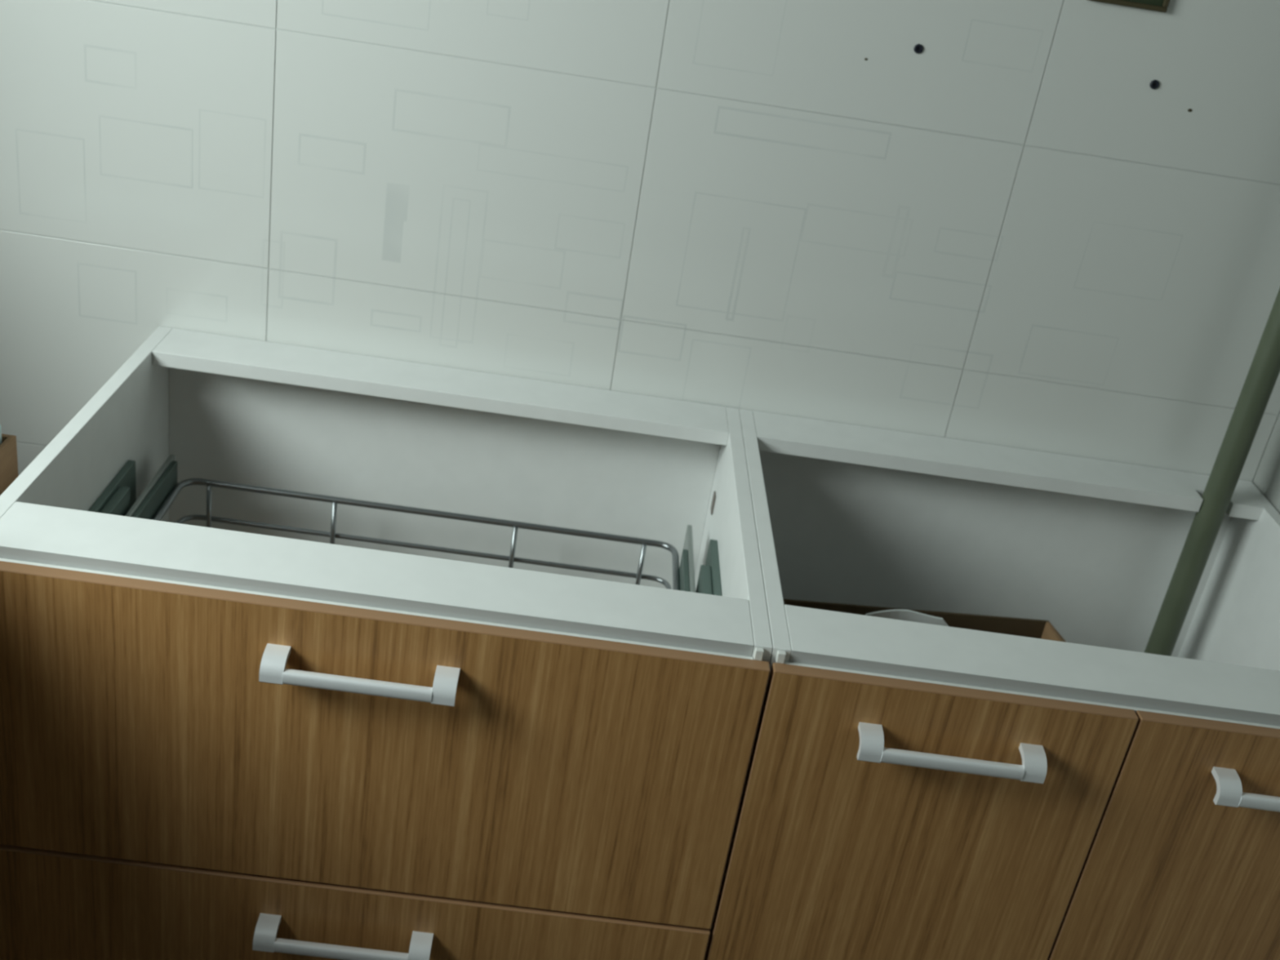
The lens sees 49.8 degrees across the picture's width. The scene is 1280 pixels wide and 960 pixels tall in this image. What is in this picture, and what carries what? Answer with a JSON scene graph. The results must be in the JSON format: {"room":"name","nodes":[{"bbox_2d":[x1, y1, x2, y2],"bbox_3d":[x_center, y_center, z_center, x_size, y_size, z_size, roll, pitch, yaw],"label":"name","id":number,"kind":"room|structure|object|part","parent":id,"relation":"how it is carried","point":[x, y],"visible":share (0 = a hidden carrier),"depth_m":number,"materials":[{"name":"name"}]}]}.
{"room":"kitchen","nodes":[
{"label":"kitchen","id":0,"kind":"room"},
{"bbox_2d":[0,0,1279,482],"bbox_3d":[-0.078,-0.678,1.746,2.494,2.750,0.200,8,26,-3],"label":"wall","id":1,"kind":"structure","parent":0,"point":[999,232],"depth_m":1.79,"materials":[{"name":"grey tile"}]},
{"bbox_2d":[913,44,923,53],"bbox_3d":[0.344,-0.533,1.701,0.012,0.012,0.002,8,26,-3],"label":"plug","id":2,"kind":"object","parent":1,"relation":"attached to","point":[918,48],"visible":1,"depth_m":1.70,"materials":[{"name":"black plastic"}]},
{"bbox_2d":[1089,0,1169,13],"bbox_3d":[0.597,-0.618,1.653,0.100,0.094,0.008,8,26,-3],"label":"outlet box","id":3,"kind":"object","parent":1,"relation":"attached to","point":[1161,6],"visible":1,"depth_m":1.67,"materials":[{"name":"brown"}]},
{"bbox_2d":[1149,80,1159,88],"bbox_3d":[0.642,-0.493,1.718,0.012,0.012,0.002,8,26,-3],"label":"plug","id":4,"kind":"object","parent":1,"relation":"attached to","point":[1154,84],"visible":1,"depth_m":1.72,"materials":[{"name":"black plastic"}]},
{"bbox_2d":[1143,288,1279,656],"bbox_3d":[0.877,-0.531,1.639,0.041,2.630,0.104,8,26,-3],"label":"riser pipe","id":5,"kind":"object","parent":1,"relation":"attached to","point":[1264,371],"visible":0.46,"depth_m":1.86,"materials":[{"name":"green metal"}]},
{"bbox_2d":[1252,413,1279,513],"bbox_3d":[1.038,0.453,-0.158,0.200,2.750,4.201,8,26,-3],"label":"wall","id":6,"kind":"structure","parent":0,"point":[1267,478],"depth_m":1.92,"materials":[{"name":"white paint"}]},
{"bbox_3d":[-0.310,1.568,0.405,2.494,0.120,4.600,8,26,-3],"label":"floor","id":7,"kind":"structure","parent":0,"visible":0},
{"bbox_2d":[0,433,18,495],"bbox_3d":[-0.936,0.450,1.283,0.392,0.903,0.875,8,26,-3],"label":"carton","id":8,"kind":"object","parent":7,"relation":"on","point":[8,447],"visible":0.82,"depth_m":1.51,"materials":[{"name":"cardboard"}]},
{"bbox_2d":[0,425,1,444],"bbox_3d":[-0.885,0.306,1.647,0.256,0.837,0.076,8,26,-3],"label":"foam block","id":9,"kind":"object","parent":8,"relation":"in","point":[0,425],"visible":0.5,"depth_m":1.50,"materials":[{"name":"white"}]},
{"bbox_2d":[0,326,773,959],"bbox_3d":[-0.321,0.354,1.778,0.800,0.819,0.658,8,26,-3],"label":"base cabinet","id":10,"kind":"object","parent":7,"relation":"on","point":[306,653],"visible":1,"depth_m":1.46,"materials":[{"name":"brown wood"}]},
{"bbox_3d":[-0.700,0.245,1.758,0.018,0.720,0.603,8,26,-3],"label":"panel","id":11,"kind":"part","parent":10,"relation":"part of","materials":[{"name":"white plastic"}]},
{"bbox_3d":[-0.655,0.094,1.601,0.010,0.078,0.385,8,26,-3],"label":"slide rail","id":12,"kind":"part","parent":10,"relation":"part of","materials":[{"name":"grey metal"}]},
{"bbox_3d":[-0.323,0.505,1.503,0.190,0.026,0.031,8,26,-3],"label":"handle","id":13,"kind":"part","parent":10,"relation":"part of","materials":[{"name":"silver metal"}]},
{"bbox_3d":[-0.343,0.598,1.576,0.797,0.356,0.016,8,26,-3],"label":"drawer","id":14,"kind":"part","parent":10,"relation":"part of","materials":[{"name":"brown wood"}]},
{"bbox_3d":[-0.274,0.192,1.350,0.190,0.026,0.031,8,26,-3],"label":"handle","id":15,"kind":"part","parent":10,"relation":"part of","materials":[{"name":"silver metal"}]},
{"bbox_3d":[-0.264,0.102,1.396,0.762,0.018,0.088,8,26,-3],"label":"rail","id":16,"kind":"part","parent":10,"relation":"part of","materials":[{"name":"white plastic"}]},
{"bbox_3d":[-0.290,0.283,1.422,0.797,0.345,0.016,8,26,-3],"label":"drawer","id":17,"kind":"part","parent":10,"relation":"part of","materials":[{"name":"brown wood"}]},
{"bbox_3d":[-0.259,-0.126,1.859,0.762,0.020,0.088,8,26,-3],"label":"rail","id":18,"kind":"part","parent":10,"relation":"part of","materials":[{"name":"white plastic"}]},
{"bbox_3d":[-0.311,0.172,2.039,0.762,0.682,0.008,8,26,-3],"label":"panel","id":19,"kind":"part","parent":10,"relation":"part of","materials":[{"name":"white plastic"}]},
{"bbox_3d":[0.089,0.197,1.645,0.010,0.078,0.385,8,26,-3],"label":"slide rail","id":20,"kind":"part","parent":10,"relation":"part of","materials":[{"name":"grey metal"}]},
{"bbox_3d":[0.073,0.352,1.804,0.018,0.720,0.603,8,26,-3],"label":"panel","id":21,"kind":"part","parent":10,"relation":"part of","materials":[{"name":"white plastic"}]},
{"bbox_2d":[704,408,1279,959],"bbox_3d":[0.441,0.459,1.824,0.740,0.819,0.656,8,26,-3],"label":"base cabinet","id":22,"kind":"object","parent":7,"relation":"on","point":[912,790],"visible":0.9,"depth_m":1.48,"materials":[{"name":"brown wood"}]},
{"bbox_3d":[0.092,0.354,1.805,0.018,0.720,0.603,8,26,-3],"label":"panel","id":23,"kind":"part","parent":22,"relation":"part of","materials":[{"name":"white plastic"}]},
{"bbox_3d":[0.265,0.523,1.535,0.373,0.705,0.016,8,26,-3],"label":"door","id":24,"kind":"part","parent":22,"relation":"part of","materials":[{"name":"brown wood"}]},
{"bbox_2d":[782,598,1066,642],"bbox_3d":[0.376,0.318,1.749,0.400,0.206,0.242,5,26,-8],"label":"cardboard box","id":25,"kind":"object","parent":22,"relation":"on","point":[1030,628],"visible":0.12,"depth_m":1.82,"materials":[{"name":"brown cardboard"}]},
{"bbox_2d":[865,608,948,626],"bbox_3d":[0.317,0.271,1.770,0.105,0.244,0.016,9,26,0],"label":"leaflet","id":26,"kind":"object","parent":25,"relation":"in","point":[899,614],"visible":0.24,"depth_m":1.72,"materials":[{"name":"white paper"}]},
{"bbox_3d":[0.313,0.275,1.386,0.190,0.026,0.031,8,26,-3],"label":"handle","id":27,"kind":"part","parent":22,"relation":"part of","materials":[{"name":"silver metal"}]},
{"bbox_3d":[0.451,0.277,2.084,0.702,0.682,0.008,8,26,-3],"label":"panel","id":28,"kind":"part","parent":22,"relation":"part of","materials":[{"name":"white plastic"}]},
{"bbox_3d":[0.503,-0.021,1.903,0.702,0.020,0.088,8,26,-3],"label":"rail","id":29,"kind":"part","parent":22,"relation":"part of","materials":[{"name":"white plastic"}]},
{"bbox_3d":[0.498,0.207,1.441,0.702,0.018,0.088,8,26,-3],"label":"rail","id":30,"kind":"part","parent":22,"relation":"part of","materials":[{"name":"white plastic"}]},
{"bbox_3d":[0.631,0.574,1.557,0.362,0.705,0.016,8,26,-3],"label":"door","id":31,"kind":"part","parent":22,"relation":"part of","materials":[{"name":"brown wood"}]},
{"bbox_3d":[0.805,0.453,1.847,0.018,0.720,0.603,8,26,-3],"label":"panel","id":32,"kind":"part","parent":22,"relation":"part of","materials":[{"name":"white plastic"}]},
{"bbox_3d":[0.679,0.325,1.407,0.190,0.026,0.031,8,26,-3],"label":"handle","id":33,"kind":"part","parent":22,"relation":"part of","materials":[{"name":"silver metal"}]}
]}

